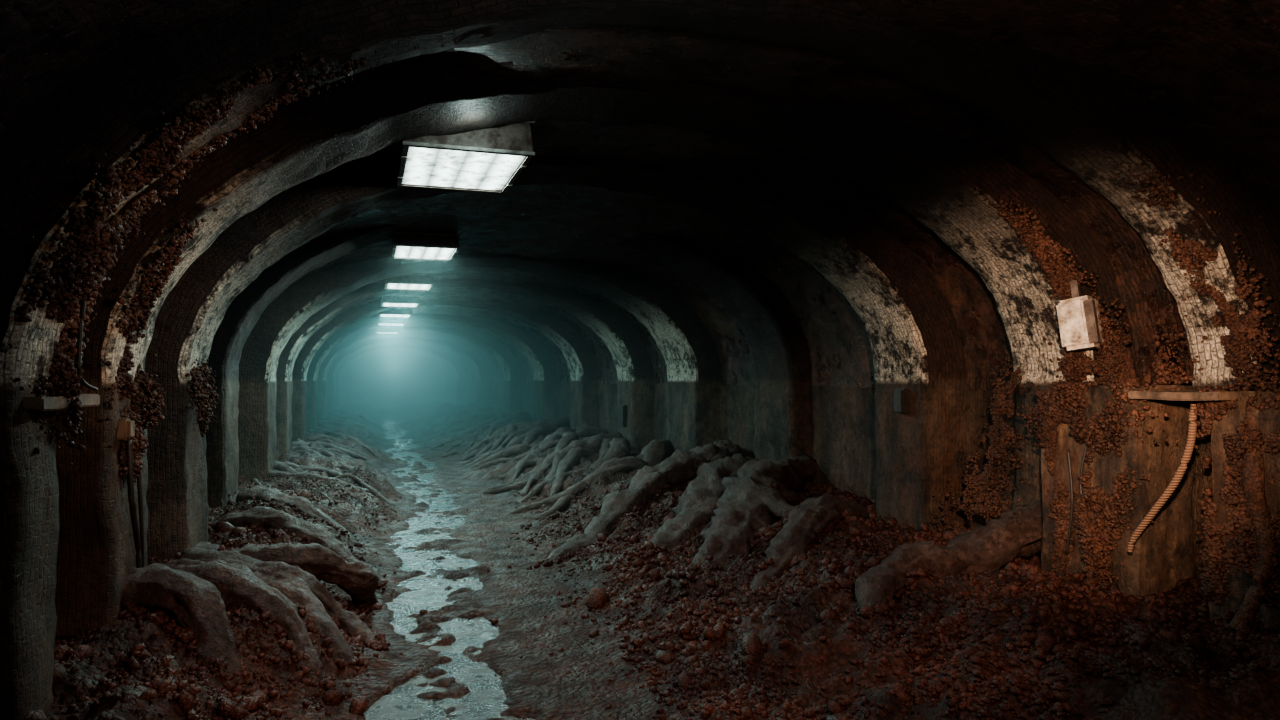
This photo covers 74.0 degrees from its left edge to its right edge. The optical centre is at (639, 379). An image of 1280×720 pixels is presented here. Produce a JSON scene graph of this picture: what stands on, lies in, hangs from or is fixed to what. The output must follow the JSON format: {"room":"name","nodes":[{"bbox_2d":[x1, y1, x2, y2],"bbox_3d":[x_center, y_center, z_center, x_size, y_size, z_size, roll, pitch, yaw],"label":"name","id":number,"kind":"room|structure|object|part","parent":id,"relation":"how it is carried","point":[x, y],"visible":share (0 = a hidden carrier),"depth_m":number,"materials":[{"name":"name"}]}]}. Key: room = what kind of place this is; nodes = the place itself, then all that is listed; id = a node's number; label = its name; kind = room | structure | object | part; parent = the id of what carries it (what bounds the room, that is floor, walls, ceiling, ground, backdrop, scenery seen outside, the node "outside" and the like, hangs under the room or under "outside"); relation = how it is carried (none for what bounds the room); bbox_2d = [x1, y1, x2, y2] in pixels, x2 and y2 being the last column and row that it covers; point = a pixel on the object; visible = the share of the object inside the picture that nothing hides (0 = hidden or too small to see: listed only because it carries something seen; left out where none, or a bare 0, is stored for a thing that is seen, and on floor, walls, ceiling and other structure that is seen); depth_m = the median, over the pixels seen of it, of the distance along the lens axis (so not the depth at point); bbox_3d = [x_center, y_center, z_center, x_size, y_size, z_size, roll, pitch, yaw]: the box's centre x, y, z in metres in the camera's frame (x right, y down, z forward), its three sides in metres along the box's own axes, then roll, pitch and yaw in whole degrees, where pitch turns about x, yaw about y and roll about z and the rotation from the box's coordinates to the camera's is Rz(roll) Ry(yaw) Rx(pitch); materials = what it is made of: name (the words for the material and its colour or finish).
{"room":"underground passage","nodes":[
{"label":"underground passage","id":0,"kind":"room"},
{"bbox_2d":[340,352,445,407],"bbox_3d":[-14.079,-0.400,50.098,10.000,6.000,0.001,0,0,-18],"label":"fog","id":1,"kind":"structure","parent":0,"point":[390,379],"depth_m":49.92,"materials":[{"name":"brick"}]},
{"bbox_2d":[0,0,1279,389],"bbox_3d":[-6.980,-0.776,26.561,6.115,1.730,57.874,0,0,-18],"label":"ceiling","id":2,"kind":"structure","parent":0,"point":[1211,68],"depth_m":4.92,"materials":[{"name":"concrete"}]},
{"bbox_2d":[375,327,399,333],"bbox_3d":[-7.538,-1.532,25.355,0.696,0.276,0.912,0,0,-18],"label":"fluorescent ceiling light","id":3,"kind":"object","parent":2,"relation":"attached to","point":[379,330],"visible":0.88,"depth_m":24.98,"materials":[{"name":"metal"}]},
{"bbox_2d":[377,318,405,325],"bbox_3d":[-6.308,-1.532,21.548,0.696,0.276,0.912,0,0,-18],"label":"fluorescent ceiling light","id":4,"kind":"object","parent":2,"relation":"attached to","point":[400,322],"visible":0.52,"depth_m":21.20,"materials":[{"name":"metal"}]},
{"bbox_2d":[379,308,412,317],"bbox_3d":[-5.356,-1.532,18.598,0.696,0.276,0.912,0,0,-18],"label":"fluorescent ceiling light","id":5,"kind":"object","parent":2,"relation":"attached to","point":[397,312],"visible":0.68,"depth_m":18.24,"materials":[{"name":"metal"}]},
{"bbox_2d":[380,314,409,316],"bbox_3d":[-5.357,-1.412,18.604,0.610,0.001,0.830,0,0,-18],"label":"diffuser","id":6,"kind":"object","parent":5,"relation":"attached to","point":[382,315],"depth_m":18.61,"materials":[{"name":"white plastic"}]},
{"bbox_2d":[334,345,466,405],"bbox_3d":[-11.420,-0.167,40.341,6.796,4.051,1.045,0,0,-9],"label":"rib","id":7,"kind":"object","parent":2,"relation":"attached to","point":[460,373],"visible":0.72,"depth_m":40.19,"materials":[{"name":"concrete"}]},
{"bbox_2d":[381,295,420,307],"bbox_3d":[-4.495,-1.532,15.934,0.696,0.276,0.912,0,0,-18],"label":"fluorescent ceiling light","id":8,"kind":"object","parent":2,"relation":"attached to","point":[409,301],"visible":0.8,"depth_m":15.57,"materials":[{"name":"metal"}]},
{"bbox_2d":[383,303,416,306],"bbox_3d":[-4.497,-1.412,15.939,0.610,0.001,0.830,0,0,-18],"label":"diffuser","id":9,"kind":"object","parent":8,"relation":"attached to","point":[384,304],"depth_m":15.90,"materials":[{"name":"white plastic"}]},
{"bbox_2d":[326,337,489,410],"bbox_3d":[-8.970,-0.163,32.726,6.803,4.052,1.039,0,0,-9],"label":"rib","id":10,"kind":"object","parent":2,"relation":"attached to","point":[483,380],"visible":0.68,"depth_m":32.56,"materials":[{"name":"concrete"}]},
{"bbox_2d":[384,273,434,290],"bbox_3d":[-3.481,-1.532,12.793,0.696,0.276,0.912,0,0,-18],"label":"fluorescent ceiling light","id":11,"kind":"object","parent":2,"relation":"attached to","point":[424,282],"visible":0.83,"depth_m":12.45,"materials":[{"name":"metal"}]},
{"bbox_2d":[387,283,430,289],"bbox_3d":[-3.482,-1.412,12.799,0.610,0.001,0.830,0,0,-18],"label":"diffuser","id":12,"kind":"object","parent":11,"relation":"attached to","point":[390,285],"depth_m":12.84,"materials":[{"name":"white plastic"}]},
{"bbox_2d":[317,326,521,420],"bbox_3d":[-6.847,-0.160,26.162,6.845,4.060,1.237,0,0,-9],"label":"rib","id":13,"kind":"object","parent":2,"relation":"attached to","point":[512,375],"visible":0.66,"depth_m":25.98,"materials":[{"name":"concrete"}]},
{"bbox_2d":[391,231,460,260],"bbox_3d":[-2.389,-1.532,9.415,0.696,0.276,1.012,0,0,-18],"label":"fluorescent ceiling light","id":14,"kind":"object","parent":2,"relation":"attached to","point":[406,245],"visible":0.91,"depth_m":9.03,"materials":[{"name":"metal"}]},
{"bbox_2d":[394,246,454,258],"bbox_3d":[-2.391,-1.412,9.421,0.610,0.001,0.930,0,0,-18],"label":"diffuser","id":15,"kind":"object","parent":14,"relation":"attached to","point":[401,251],"depth_m":9.41,"materials":[{"name":"white plastic"}]},
{"bbox_2d":[306,314,557,431],"bbox_3d":[-5.297,-0.162,21.357,6.835,4.057,1.334,0,0,-9],"label":"rib","id":16,"kind":"object","parent":2,"relation":"attached to","point":[543,369],"visible":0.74,"depth_m":21.16,"materials":[{"name":"concrete"}]},
{"bbox_2d":[291,299,599,440],"bbox_3d":[-4.019,-0.154,17.407,6.802,4.060,1.038,0,0,-9],"label":"rib","id":17,"kind":"object","parent":2,"relation":"attached to","point":[583,369],"visible":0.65,"depth_m":17.31,"materials":[{"name":"concrete"}]},
{"bbox_2d":[275,278,654,457],"bbox_3d":[-2.926,-0.167,14.028,6.794,4.060,0.939,0,0,-9],"label":"rib","id":18,"kind":"object","parent":2,"relation":"attached to","point":[630,354],"visible":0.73,"depth_m":14.00,"materials":[{"name":"concrete"}]},
{"bbox_2d":[620,405,627,425],"bbox_3d":[-0.276,0.600,14.413,0.085,0.352,0.224,0,0,-18],"label":"junction box","id":19,"kind":"object","parent":18,"relation":"attached to","point":[623,408],"visible":1,"depth_m":14.31,"materials":[{"name":"black metal"}]},
{"bbox_3d":[-0.309,0.600,14.402,0.015,0.320,0.192,0,0,-18],"label":"lid","id":20,"kind":"part","parent":19,"relation":"part of","materials":[{"name":"grey metal"}]},
{"bbox_2d":[397,123,534,192],"bbox_3d":[-1.173,-1.527,5.552,0.776,0.346,1.112,0,0,-18],"label":"fluorescent ceiling light","id":21,"kind":"object","parent":2,"relation":"attached to","point":[490,159],"visible":0.73,"depth_m":5.29,"materials":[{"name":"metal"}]},
{"bbox_2d":[402,147,525,189],"bbox_3d":[-1.175,-1.372,5.558,0.690,0.001,1.030,0,0,-18],"label":"diffuser","id":22,"kind":"object","parent":21,"relation":"attached to","point":[424,166],"depth_m":5.51,"materials":[{"name":"white plastic"}]},
{"bbox_2d":[236,253,722,479],"bbox_3d":[-2.101,-0.168,11.456,6.819,4.056,1.139,0,0,-9],"label":"rib","id":23,"kind":"object","parent":2,"relation":"attached to","point":[689,351],"visible":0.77,"depth_m":11.26,"materials":[{"name":"concrete"}]},
{"bbox_2d":[204,225,810,506],"bbox_3d":[-1.331,-0.161,9.081,6.794,4.046,0.944,0,0,-9],"label":"rib","id":24,"kind":"object","parent":2,"relation":"attached to","point":[777,346],"visible":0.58,"depth_m":9.07,"materials":[{"name":"concrete"}]},
{"bbox_2d":[142,157,966,559],"bbox_3d":[-0.519,-0.160,6.556,6.739,4.051,0.820,0,0,-10],"label":"rib","id":25,"kind":"object","parent":2,"relation":"attached to","point":[913,334],"visible":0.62,"depth_m":6.59,"materials":[{"name":"concrete"}]},
{"bbox_2d":[186,353,218,436],"bbox_3d":[-3.177,0.113,6.270,0.148,0.624,1.118,0,0,-19],"label":"growth","id":26,"kind":"object","parent":25,"relation":"attached to","point":[203,389],"visible":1,"depth_m":6.12,"materials":[{"name":"brown plant"}]},
{"bbox_2d":[894,389,909,412],"bbox_3d":[2.137,0.170,6.943,0.085,0.198,0.126,0,0,-18],"label":"junction box","id":27,"kind":"object","parent":25,"relation":"attached to","point":[901,396],"visible":1,"depth_m":6.89,"materials":[{"name":"grey metal"}]},
{"bbox_3d":[2.104,0.170,6.932,0.015,0.180,0.108,0,0,-18],"label":"lid","id":28,"kind":"part","parent":27,"relation":"part of","materials":[{"name":"grey metal"}]},
{"bbox_2d":[48,76,1139,635],"bbox_3d":[0.004,-0.169,4.951,6.668,4.061,0.775,0,0,-13],"label":"rib","id":29,"kind":"object","parent":2,"relation":"attached to","point":[935,175],"visible":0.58,"depth_m":4.69,"materials":[{"name":"concrete"}]},
{"bbox_2d":[114,418,134,439],"bbox_3d":[-2.535,0.240,4.173,0.080,0.100,0.100,0,0,-18],"label":"junction box","id":30,"kind":"object","parent":29,"relation":"attached to","point":[124,428],"visible":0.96,"depth_m":4.13,"materials":[{"name":"brown metal"}]},
{"bbox_3d":[-2.502,0.240,4.184,0.010,0.080,0.080,0,0,-18],"label":"lid","id":31,"kind":"part","parent":30,"relation":"part of","materials":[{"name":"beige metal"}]},
{"bbox_2d":[125,440,144,567],"bbox_3d":[-2.583,0.750,4.363,0.045,0.902,0.323,0,0,-18],"label":"cable","id":32,"kind":"object","parent":29,"relation":"attached to","point":[138,538],"visible":0.67,"depth_m":4.30,"materials":[{"name":"black rubber"}]},
{"bbox_2d":[100,208,217,482],"bbox_3d":[-2.426,-0.169,4.438,0.472,1.368,1.031,0,0,-21],"label":"growth","id":33,"kind":"object","parent":29,"relation":"attached to","point":[145,396],"visible":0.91,"depth_m":4.22,"materials":[{"name":"brown plant"}]},
{"bbox_2d":[1056,280,1103,350],"bbox_3d":[2.577,-0.380,4.978,0.243,0.419,0.186,0,0,44],"label":"junction box","id":34,"kind":"object","parent":29,"relation":"attached to","point":[1080,328],"visible":1,"depth_m":4.92,"materials":[{"name":"metal"}]},
{"bbox_3d":[2.512,-0.333,4.937,0.145,0.250,0.035,-11,-8,44],"label":"plate","id":35,"kind":"part","parent":34,"relation":"part of","materials":[{"name":"metal"}]},
{"bbox_2d":[0,0,1279,719],"bbox_3d":[0.388,-0.161,3.760,6.629,4.060,0.444,0,0,-13],"label":"rib","id":36,"kind":"object","parent":2,"relation":"attached to","point":[114,99],"visible":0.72,"depth_m":3.31,"materials":[{"name":"concrete"}]},
{"bbox_2d":[77,294,97,390],"bbox_3d":[-2.188,-0.228,3.358,0.066,0.549,0.266,0,0,-29],"label":"cable","id":37,"kind":"object","parent":36,"relation":"attached to","point":[83,301],"visible":0.71,"depth_m":3.35,"materials":[{"name":"black rubber"}]},
{"bbox_2d":[8,40,457,466],"bbox_3d":[-1.520,-0.540,3.408,1.560,1.775,1.010,0,0,-18],"label":"growth","id":38,"kind":"object","parent":36,"relation":"attached to","point":[91,252],"visible":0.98,"depth_m":3.17,"materials":[{"name":"brown plant"}]},
{"bbox_2d":[44,398,1279,719],"bbox_3d":[-6.297,1.361,24.684,6.690,0.741,53.650,0,0,-18],"label":"floor","id":39,"kind":"structure","parent":0,"point":[538,680],"depth_m":4.67,"materials":[{"name":"brown soil"}]},
{"bbox_2d":[120,563,243,684],"bbox_3d":[-2.315,1.223,4.248,0.976,0.555,0.343,0,0,18],"label":"root","id":40,"kind":"object","parent":39,"relation":"on","point":[194,601],"visible":0.7,"depth_m":4.17,"materials":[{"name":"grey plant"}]},
{"bbox_2d":[164,558,325,688],"bbox_3d":[-2.237,1.300,4.585,1.540,0.623,0.281,0,0,21],"label":"root","id":41,"kind":"object","parent":39,"relation":"on","point":[237,584],"visible":0.5,"depth_m":4.46,"materials":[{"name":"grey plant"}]},
{"bbox_2d":[177,547,374,643],"bbox_3d":[-2.276,1.376,5.261,1.649,0.572,0.369,0,0,23],"label":"root","id":42,"kind":"object","parent":39,"relation":"on","point":[349,621],"visible":0.43,"depth_m":5.13,"materials":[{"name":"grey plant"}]},
{"bbox_2d":[214,560,357,665],"bbox_3d":[-2.266,1.342,5.016,1.664,0.507,0.367,0,0,22],"label":"root","id":43,"kind":"object","parent":39,"relation":"on","point":[297,590],"visible":0.23,"depth_m":4.82,"materials":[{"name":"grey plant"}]},
{"bbox_2d":[236,485,356,540],"bbox_3d":[-3.270,1.304,8.201,1.439,0.490,0.333,0,0,26],"label":"root","id":44,"kind":"object","parent":39,"relation":"on","point":[304,505],"visible":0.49,"depth_m":8.19,"materials":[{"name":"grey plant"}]},
{"bbox_2d":[362,408,534,719],"bbox_3d":[-7.616,1.632,25.887,1.938,0.001,49.950,0,0,-18],"label":"water stream","id":45,"kind":"object","parent":39,"relation":"on","point":[402,703],"visible":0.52,"depth_m":5.72,"materials":[{"name":"clear liquid"}]},
{"bbox_2d":[195,541,378,605],"bbox_3d":[-2.601,1.360,5.819,1.620,0.604,0.790,0,0,8],"label":"root","id":46,"kind":"object","parent":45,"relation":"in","point":[355,578],"visible":0.51,"depth_m":5.59,"materials":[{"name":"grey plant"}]},
{"bbox_2d":[211,506,380,582],"bbox_3d":[-2.836,1.360,6.947,1.802,0.610,0.363,0,0,26],"label":"root","id":47,"kind":"object","parent":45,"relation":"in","point":[269,517],"visible":0.39,"depth_m":6.90,"materials":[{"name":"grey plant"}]},
{"bbox_2d":[250,401,674,519],"bbox_3d":[-5.476,1.262,22.222,5.912,0.912,27.004,0,0,-18],"label":"root mass","id":48,"kind":"object","parent":39,"relation":"on","point":[571,444],"visible":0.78,"depth_m":14.52,"materials":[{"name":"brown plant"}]},
{"bbox_2d":[20,465,1279,719],"bbox_3d":[-0.660,1.345,7.348,6.207,0.734,9.646,0,0,-18],"label":"fallen leaves","id":49,"kind":"object","parent":39,"relation":"on","point":[240,706],"visible":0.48,"depth_m":4.25,"materials":[{"name":"brown plant"}]},
{"bbox_2d":[546,440,754,562],"bbox_3d":[0.152,1.205,8.947,0.796,0.950,3.928,0,0,33],"label":"root","id":50,"kind":"object","parent":39,"relation":"on","point":[682,466],"visible":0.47,"depth_m":8.80,"materials":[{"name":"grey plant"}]},
{"bbox_2d":[630,453,758,570],"bbox_3d":[0.642,1.198,8.293,0.737,0.733,3.924,0,0,20],"label":"root","id":51,"kind":"object","parent":39,"relation":"on","point":[696,506],"visible":0.44,"depth_m":7.86,"materials":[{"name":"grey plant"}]},
{"bbox_2d":[692,453,816,567],"bbox_3d":[0.939,1.193,7.455,0.772,0.855,3.759,0,0,21],"label":"root","id":52,"kind":"object","parent":39,"relation":"on","point":[740,511],"visible":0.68,"depth_m":7.21,"materials":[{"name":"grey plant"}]},
{"bbox_2d":[761,490,805,519],"bbox_3d":[1.206,1.081,7.179,0.494,0.268,1.865,0,0,8],"label":"root","id":53,"kind":"object","parent":39,"relation":"on","point":[777,507],"visible":0.41,"depth_m":7.08,"materials":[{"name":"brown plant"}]},
{"bbox_2d":[750,494,868,589],"bbox_3d":[1.243,1.168,6.281,0.371,0.572,2.152,0,0,33],"label":"root","id":54,"kind":"object","parent":39,"relation":"on","point":[807,519],"visible":0.6,"depth_m":6.11,"materials":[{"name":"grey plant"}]},
{"bbox_2d":[854,499,1043,608],"bbox_3d":[1.995,1.049,5.225,2.105,0.542,0.549,0,0,-30],"label":"root","id":55,"kind":"object","parent":39,"relation":"on","point":[1018,532],"visible":0.7,"depth_m":5.17,"materials":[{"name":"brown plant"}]},
{"bbox_2d":[919,358,1035,531],"bbox_3d":[2.396,0.824,6.179,0.089,1.959,1.229,0,0,-18],"label":"growth","id":56,"kind":"object","parent":39,"relation":"on","point":[997,443],"visible":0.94,"depth_m":5.92,"materials":[{"name":"brown plant"}]},
{"bbox_2d":[976,187,1202,592],"bbox_3d":[2.697,0.189,4.887,1.226,2.600,0.973,0,0,39],"label":"growth","id":57,"kind":"object","parent":39,"relation":"on","point":[1114,365],"visible":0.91,"depth_m":4.88,"materials":[{"name":"brown plant"}]},
{"bbox_2d":[1042,384,1192,595],"bbox_3d":[2.938,0.874,4.913,0.922,1.702,0.742,0,0,-18],"label":"wall panel","id":58,"kind":"object","parent":39,"relation":"on","point":[1160,557],"visible":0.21,"depth_m":4.52,"materials":[{"name":"wood"}]},
{"bbox_2d":[1065,443,1087,553],"bbox_3d":[2.487,0.726,4.806,0.028,0.855,0.197,0,0,-18],"label":"cable","id":59,"kind":"object","parent":58,"relation":"attached to","point":[1086,446],"visible":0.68,"depth_m":4.86,"materials":[{"name":"black rubber"}]},
{"bbox_2d":[1129,391,1279,400],"bbox_3d":[3.013,0.080,4.339,0.803,0.049,0.508,0,0,-18],"label":"wall shelf","id":60,"kind":"object","parent":58,"relation":"attached to","point":[1156,395],"visible":0.87,"depth_m":4.12,"materials":[{"name":"brown wood"}]},
{"bbox_2d":[1127,401,1197,552],"bbox_3d":[2.649,0.497,4.319,0.311,0.812,0.132,0,0,34],"label":"rope","id":61,"kind":"object","parent":60,"relation":"hanging from","point":[1192,426],"visible":0.93,"depth_m":4.25,"materials":[{"name":"beige fabric"}]},
{"bbox_2d":[1115,156,1279,634],"bbox_3d":[2.835,0.299,4.031,0.793,2.711,0.867,0,0,-33],"label":"growth","id":62,"kind":"object","parent":39,"relation":"on","point":[1215,534],"visible":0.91,"depth_m":4.11,"materials":[{"name":"brown plant"}]},
{"bbox_2d":[1208,395,1279,633],"bbox_3d":[3.299,0.892,3.904,0.876,1.657,0.839,0,0,-18],"label":"wall panel","id":63,"kind":"object","parent":39,"relation":"on","point":[1237,584],"visible":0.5,"depth_m":4.00,"materials":[{"name":"wood"}]},
{"bbox_2d":[1223,401,1276,635],"bbox_3d":[2.691,0.836,3.886,0.525,1.480,0.306,0,0,12],"label":"hanging root","id":64,"kind":"object","parent":63,"relation":"hanging from","point":[1253,477],"visible":0.5,"depth_m":3.87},
{"bbox_2d":[445,381,1015,529],"bbox_3d":[-3.953,0.960,27.068,0.048,1.812,56.959,0,0,-18],"label":"wall","id":65,"kind":"structure","parent":0,"point":[842,422],"depth_m":8.74,"materials":[{"name":"wood"}]},
{"bbox_3d":[-9.866,0.926,25.637,0.046,1.884,57.878,0,0,-18],"label":"wall","id":66,"kind":"structure","parent":0,"visible":0},
{"bbox_2d":[24,394,99,410],"bbox_3d":[-2.487,0.084,3.297,0.507,0.059,0.706,0,0,-18],"label":"wall shelf","id":67,"kind":"object","parent":66,"relation":"attached to","point":[33,403],"visible":0.7,"depth_m":3.17,"materials":[{"name":"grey wood"}]}
]}

